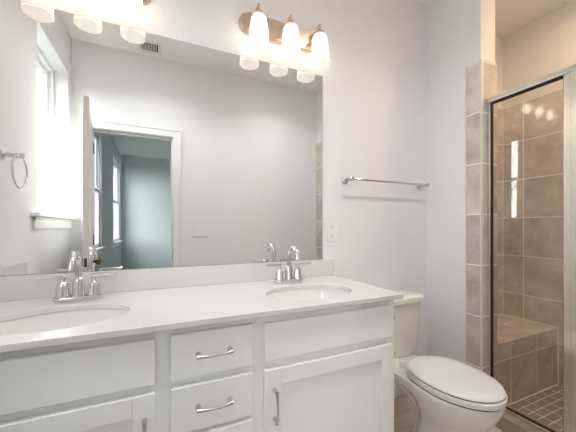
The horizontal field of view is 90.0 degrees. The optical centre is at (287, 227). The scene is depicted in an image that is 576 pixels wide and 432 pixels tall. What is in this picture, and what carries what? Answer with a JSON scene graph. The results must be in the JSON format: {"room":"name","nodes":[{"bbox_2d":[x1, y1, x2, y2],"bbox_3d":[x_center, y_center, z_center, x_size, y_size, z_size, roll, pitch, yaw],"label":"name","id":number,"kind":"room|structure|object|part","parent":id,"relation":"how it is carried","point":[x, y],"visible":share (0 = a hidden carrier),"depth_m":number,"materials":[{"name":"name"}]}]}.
{"room":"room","nodes":[
{"label":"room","id":0,"kind":"room"},
{"bbox_2d":[20,0,501,356],"bbox_3d":[0.218,-0.232,1.806,3.743,2.779,0.120,0,0,-24],"label":"wall","id":1,"kind":"structure","parent":0,"point":[372,65],"depth_m":1.85,"materials":[{"name":"paint"}]},
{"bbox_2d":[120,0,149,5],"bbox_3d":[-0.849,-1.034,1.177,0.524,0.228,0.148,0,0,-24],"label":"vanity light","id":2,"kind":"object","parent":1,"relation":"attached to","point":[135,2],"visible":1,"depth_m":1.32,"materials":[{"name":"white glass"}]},
{"bbox_2d":[0,0,322,275],"bbox_3d":[-0.507,-0.359,1.408,1.567,1.097,0.006,0,0,-24],"label":"wall mirror","id":3,"kind":"object","parent":1,"relation":"attached to","point":[122,148],"visible":1,"depth_m":1.33,"materials":[{"name":"silver mirror"}]},
{"bbox_2d":[0,259,333,301],"bbox_3d":[-0.477,0.238,1.415,1.646,0.097,0.019,0,0,-24],"label":"backsplash","id":4,"kind":"structure","parent":1,"relation":"attached to","point":[13,287],"depth_m":1.35,"materials":[{"name":"stone"}]},
{"bbox_2d":[239,3,324,55],"bbox_3d":[0.008,-1.034,1.563,0.524,0.228,0.148,0,0,-24],"label":"vanity light","id":5,"kind":"object","parent":1,"relation":"attached to","point":[256,25],"visible":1,"depth_m":1.58,"materials":[{"name":"white glass"}]},
{"bbox_3d":[-0.162,-1.118,1.502,0.034,0.056,0.080,0,0,-24],"label":"arm","id":6,"kind":"part","parent":5,"relation":"part of","materials":[{"name":"silver metal"}]},
{"bbox_3d":[-0.149,-1.015,1.472,0.058,0.081,0.058,0,0,-24],"label":"bulb","id":7,"kind":"part","parent":5,"relation":"part of","materials":[{"name":"white glass"}]},
{"bbox_3d":[0.002,-1.118,1.575,0.034,0.056,0.080,0,0,-24],"label":"arm","id":8,"kind":"part","parent":5,"relation":"part of","materials":[{"name":"silver metal"}]},
{"bbox_3d":[0.015,-1.015,1.546,0.058,0.081,0.058,0,0,-24],"label":"bulb","id":9,"kind":"part","parent":5,"relation":"part of","materials":[{"name":"white glass"}]},
{"bbox_3d":[0.166,-1.118,1.650,0.034,0.056,0.080,0,0,-24],"label":"arm","id":10,"kind":"part","parent":5,"relation":"part of","materials":[{"name":"silver metal"}]},
{"bbox_3d":[0.179,-1.015,1.621,0.058,0.081,0.058,0,0,-24],"label":"bulb","id":11,"kind":"part","parent":5,"relation":"part of","materials":[{"name":"white glass"}]},
{"bbox_2d":[327,222,336,241],"bbox_3d":[0.269,0.024,1.758,0.070,0.120,0.008,0,0,-24],"label":"wall outlet","id":12,"kind":"object","parent":1,"relation":"attached to","point":[331,226],"visible":1,"depth_m":1.75,"materials":[{"name":"white plastic"}]},
{"bbox_2d":[330,224,334,229],"bbox_3d":[0.270,-0.004,1.756,0.034,0.037,0.003,0,0,-24],"label":"receptacle","id":13,"kind":"object","parent":12,"relation":"attached to","point":[332,226],"depth_m":1.75,"materials":[{"name":"white plastic"}]},
{"bbox_2d":[341,176,429,189],"bbox_3d":[0.662,-0.295,1.892,0.688,0.048,0.086,0,0,-24],"label":"towel bar","id":14,"kind":"object","parent":1,"relation":"attached to","point":[344,179],"visible":1,"depth_m":1.83,"materials":[{"name":"silver metal"}]},
{"bbox_3d":[0.371,-0.295,1.761,0.048,0.048,0.086,0,0,-24],"label":"post","id":15,"kind":"part","parent":14,"relation":"part of","materials":[{"name":"silver metal"}]},
{"bbox_3d":[0.954,-0.295,2.024,0.048,0.048,0.086,0,0,-24],"label":"post","id":16,"kind":"part","parent":14,"relation":"part of","materials":[{"name":"silver metal"}]},
{"bbox_2d":[394,382,404,397],"bbox_3d":[0.640,1.101,1.923,0.808,0.109,0.012,0,0,-24],"label":"baseboard","id":17,"kind":"structure","parent":1,"relation":"attached to","point":[398,392],"depth_m":1.96,"materials":[{"name":"white paint"}]},
{"bbox_2d":[497,107,502,314],"bbox_3d":[1.491,0.069,2.310,0.752,2.175,0.008,0,0,-24],"label":"tiled wall","id":18,"kind":"structure","parent":1,"relation":"attached to","point":[499,110],"depth_m":2.44,"materials":[{"name":"beige tile"}]},
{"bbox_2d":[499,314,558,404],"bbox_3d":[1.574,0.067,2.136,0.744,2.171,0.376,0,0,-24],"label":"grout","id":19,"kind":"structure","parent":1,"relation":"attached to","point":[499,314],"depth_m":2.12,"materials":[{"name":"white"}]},
{"bbox_2d":[427,0,494,363],"bbox_3d":[1.160,-0.232,1.956,0.143,2.779,0.380,0,0,-24],"label":"wall","id":20,"kind":"structure","parent":0,"point":[460,33],"depth_m":1.95,"materials":[{"name":"paint"}]},
{"bbox_2d":[394,385,562,431],"bbox_3d":[0.558,1.205,1.052,3.743,0.104,1.775,0,0,-24],"label":"floor","id":21,"kind":"structure","parent":0,"point":[546,406],"depth_m":1.83,"materials":[{"name":"tile"}]},
{"bbox_2d":[0,300,394,431],"bbox_3d":[-0.367,0.732,1.157,1.636,0.847,0.580,0,0,-24],"label":"vanity cabinet","id":22,"kind":"object","parent":21,"relation":"on","point":[331,369],"visible":0.89,"depth_m":0.95,"materials":[{"name":"white paint"}]},
{"bbox_3d":[-0.679,0.403,0.748,0.607,0.136,0.019,0,0,-24],"label":"false drawer","id":23,"kind":"part","parent":22,"relation":"part of","materials":[{"name":"white paint"}]},
{"bbox_3d":[-0.679,0.768,0.748,0.607,0.542,0.019,0,0,-24],"label":"door","id":24,"kind":"part","parent":22,"relation":"part of","materials":[{"name":"white paint"}]},
{"bbox_3d":[-0.417,0.622,0.836,0.017,0.119,0.036,0,0,-24],"label":"handle","id":25,"kind":"part","parent":22,"relation":"part of","materials":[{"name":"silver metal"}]},
{"bbox_2d":[0,259,403,352],"bbox_3d":[-0.365,0.248,1.166,1.646,0.117,0.564,0,0,-24],"label":"countertop","id":26,"kind":"structure","parent":22,"relation":"on","point":[166,298],"depth_m":1.15,"materials":[{"name":"stone"}]},
{"bbox_2d":[0,309,127,334],"bbox_3d":[-0.742,0.376,0.929,0.451,0.138,0.323,0,0,-24],"label":"undermount sink","id":27,"kind":"object","parent":26,"relation":"in","point":[66,319],"visible":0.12,"depth_m":1.04,"materials":[{"name":"white ceramic"}]},
{"bbox_2d":[36,251,115,302],"bbox_3d":[-0.813,0.188,1.103,0.259,0.198,0.147,0,0,-24],"label":"faucet","id":28,"kind":"object","parent":26,"relation":"on","point":[62,294],"visible":1,"depth_m":1.12,"materials":[{"name":"silver metal"}]},
{"bbox_3d":[-0.906,0.195,1.107,0.091,0.014,0.014,0,0,-28],"label":"lever","id":29,"kind":"part","parent":28,"relation":"part of","materials":[{"name":"silver metal"}]},
{"bbox_3d":[-0.877,0.234,1.123,0.051,0.071,0.051,0,0,-24],"label":"handle","id":30,"kind":"part","parent":28,"relation":"part of","materials":[{"name":"silver metal"}]},
{"bbox_3d":[-0.809,0.150,1.095,0.025,0.123,0.129,0,0,-24],"label":"spout","id":31,"kind":"part","parent":28,"relation":"part of","materials":[{"name":"silver metal"}]},
{"bbox_3d":[-0.831,0.278,1.144,0.166,0.017,0.058,0,0,-24],"label":"plate","id":32,"kind":"part","parent":28,"relation":"part of","materials":[{"name":"silver metal"}]},
{"bbox_3d":[-0.831,0.233,1.144,0.047,0.073,0.047,0,0,-24],"label":"spout","id":33,"kind":"part","parent":28,"relation":"part of","materials":[{"name":"silver metal"}]},
{"bbox_3d":[-0.784,0.234,1.165,0.051,0.071,0.051,0,0,-24],"label":"handle","id":34,"kind":"part","parent":28,"relation":"part of","materials":[{"name":"silver metal"}]},
{"bbox_3d":[-0.753,0.195,1.176,0.091,0.014,0.014,0,0,-20],"label":"lever","id":35,"kind":"part","parent":28,"relation":"part of","materials":[{"name":"silver metal"}]},
{"bbox_2d":[266,245,310,283],"bbox_3d":[0.022,0.188,1.480,0.259,0.198,0.147,0,0,-24],"label":"faucet","id":36,"kind":"object","parent":26,"relation":"on","point":[290,277],"visible":1,"depth_m":1.50,"materials":[{"name":"silver metal"}]},
{"bbox_3d":[-0.071,0.195,1.484,0.091,0.014,0.014,0,0,-28],"label":"lever","id":37,"kind":"part","parent":36,"relation":"part of","materials":[{"name":"silver metal"}]},
{"bbox_3d":[-0.042,0.234,1.500,0.051,0.071,0.051,0,0,-24],"label":"handle","id":38,"kind":"part","parent":36,"relation":"part of","materials":[{"name":"silver metal"}]},
{"bbox_3d":[0.004,0.233,1.521,0.047,0.073,0.047,0,0,-24],"label":"spout","id":39,"kind":"part","parent":36,"relation":"part of","materials":[{"name":"silver metal"}]},
{"bbox_3d":[0.004,0.278,1.521,0.166,0.017,0.058,0,0,-24],"label":"plate","id":40,"kind":"part","parent":36,"relation":"part of","materials":[{"name":"silver metal"}]},
{"bbox_3d":[0.026,0.150,1.472,0.025,0.123,0.129,0,0,-24],"label":"spout","id":41,"kind":"part","parent":36,"relation":"part of","materials":[{"name":"silver metal"}]},
{"bbox_3d":[0.051,0.234,1.542,0.051,0.071,0.051,0,0,-24],"label":"handle","id":42,"kind":"part","parent":36,"relation":"part of","materials":[{"name":"silver metal"}]},
{"bbox_3d":[0.082,0.195,1.553,0.091,0.014,0.014,0,0,-20],"label":"lever","id":43,"kind":"part","parent":36,"relation":"part of","materials":[{"name":"silver metal"}]},
{"bbox_2d":[268,288,350,299],"bbox_3d":[0.100,0.376,1.308,0.451,0.138,0.323,0,0,-24],"label":"undermount sink","id":44,"kind":"object","parent":26,"relation":"in","point":[303,293],"visible":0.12,"depth_m":1.45,"materials":[{"name":"white ceramic"}]},
{"bbox_3d":[-0.243,0.568,0.944,0.263,0.143,0.019,0,0,-24],"label":"drawer","id":45,"kind":"part","parent":22,"relation":"part of","materials":[{"name":"white paint"}]},
{"bbox_3d":[-0.243,0.402,0.944,0.263,0.142,0.019,0,0,-24],"label":"drawer","id":46,"kind":"part","parent":22,"relation":"part of","materials":[{"name":"white paint"}]},
{"bbox_3d":[-0.232,0.568,0.919,0.118,0.017,0.036,0,0,-24],"label":"handle","id":47,"kind":"part","parent":22,"relation":"part of","materials":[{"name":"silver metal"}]},
{"bbox_3d":[-0.232,0.402,0.919,0.118,0.017,0.036,0,0,-24],"label":"handle","id":48,"kind":"part","parent":22,"relation":"part of","materials":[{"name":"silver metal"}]},
{"bbox_3d":[-0.243,0.735,0.944,0.263,0.153,0.019,0,0,-24],"label":"drawer","id":49,"kind":"part","parent":22,"relation":"part of","materials":[{"name":"white paint"}]},
{"bbox_3d":[-0.040,0.627,1.006,0.017,0.119,0.036,0,0,-24],"label":"handle","id":50,"kind":"part","parent":22,"relation":"part of","materials":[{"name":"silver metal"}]},
{"bbox_3d":[0.182,0.404,1.136,0.584,0.134,0.019,0,0,-24],"label":"false drawer","id":51,"kind":"part","parent":22,"relation":"part of","materials":[{"name":"white paint"}]},
{"bbox_3d":[0.182,0.770,1.136,0.584,0.537,0.019,0,0,-24],"label":"door","id":52,"kind":"part","parent":22,"relation":"part of","materials":[{"name":"white paint"}]},
{"bbox_2d":[390,289,507,431],"bbox_3d":[0.731,0.786,1.540,0.444,0.739,0.770,0,0,-24],"label":"toilet","id":53,"kind":"object","parent":21,"relation":"on","point":[447,394],"visible":0.77,"depth_m":1.35,"materials":[{"name":"white ceramic"}]},
{"bbox_3d":[0.617,0.621,1.788,0.400,0.328,0.200,0,0,-24],"label":"tank","id":54,"kind":"part","parent":53,"relation":"part of","materials":[{"name":"white ceramic"}]},
{"bbox_3d":[0.620,0.437,1.786,0.444,0.040,0.230,0,0,-24],"label":"tank lid","id":55,"kind":"part","parent":53,"relation":"part of","materials":[{"name":"white ceramic"}]},
{"bbox_3d":[0.733,0.956,1.532,0.354,0.399,0.733,0,0,-24],"label":"bowl","id":56,"kind":"part","parent":53,"relation":"part of","materials":[{"name":"white ceramic"}]},
{"bbox_3d":[0.796,0.712,1.391,0.337,0.022,0.428,0,0,-24],"label":"lid","id":57,"kind":"part","parent":53,"relation":"part of","materials":[{"name":"white plastic"}]},
{"bbox_3d":[0.798,0.740,1.386,0.346,0.026,0.434,0,0,-24],"label":"seat","id":58,"kind":"part","parent":53,"relation":"part of","materials":[{"name":"white plastic"}]},
{"bbox_2d":[497,314,557,404],"bbox_3d":[1.573,0.947,2.138,0.742,0.418,0.370,0,0,-24],"label":"shower bench","id":59,"kind":"object","parent":21,"relation":"on","point":[527,351],"visible":0.59,"depth_m":1.99,"materials":[{"name":"tile"}]},
{"bbox_2d":[495,405,560,431],"bbox_3d":[1.417,1.114,1.386,0.151,0.085,0.853,0,0,-24],"label":"shower curb","id":60,"kind":"object","parent":21,"relation":"on","point":[507,423],"depth_m":1.60,"materials":[{"name":"tile"}]},
{"bbox_2d":[486,64,575,431],"bbox_3d":[1.405,0.142,1.382,0.047,1.860,0.851,0,0,-24],"label":"shower door frame","id":61,"kind":"structure","parent":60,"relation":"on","point":[568,74],"depth_m":1.42,"materials":[{"name":"metal"}]},
{"bbox_3d":[1.410,1.061,1.384,0.038,0.022,0.851,0,0,-24],"label":"sill rail","id":62,"kind":"part","parent":61,"relation":"part of","materials":[{"name":"metal"}]},
{"bbox_3d":[1.405,-0.773,1.382,0.046,0.030,0.851,0,0,-24],"label":"header rail","id":63,"kind":"part","parent":61,"relation":"part of","materials":[{"name":"metal"}]},
{"bbox_3d":[1.392,0.146,1.412,0.040,1.808,0.055,0,0,-24],"label":"post","id":64,"kind":"part","parent":61,"relation":"part of","materials":[{"name":"metal"}]},
{"bbox_2d":[466,60,496,379],"bbox_3d":[1.163,0.069,1.949,0.159,2.175,0.380,0,0,-24],"label":"tiled wall","id":65,"kind":"structure","parent":0,"point":[489,70],"depth_m":1.78,"materials":[{"name":"beige tile"}]},
{"bbox_2d":[465,58,496,370],"bbox_3d":[1.220,0.067,1.819,0.162,2.180,0.101,0,0,-24],"label":"trim","id":66,"kind":"structure","parent":65,"relation":"attached to","point":[481,59],"depth_m":1.74,"materials":[{"name":"white tile"}]},
{"bbox_2d":[417,0,571,38],"bbox_3d":[0.558,-1.672,1.052,3.743,0.100,1.775,0,0,-24],"label":"ceiling","id":67,"kind":"structure","parent":0,"point":[511,16],"depth_m":2.16,"materials":[{"name":"paint"}]},
{"bbox_2d":[502,0,575,107],"bbox_3d":[2.210,-0.232,1.797,0.120,2.779,1.535,0,0,-24],"label":"wall","id":68,"kind":"structure","parent":0,"point":[546,45],"depth_m":2.23,"materials":[{"name":"paint"}]},
{"bbox_2d":[503,88,562,385],"bbox_3d":[2.151,0.069,1.770,0.008,2.175,1.533,0,0,-24],"label":"tiled wall","id":69,"kind":"structure","parent":68,"relation":"attached to","point":[532,128],"depth_m":2.26,"materials":[{"name":"beige tile"}]}
]}

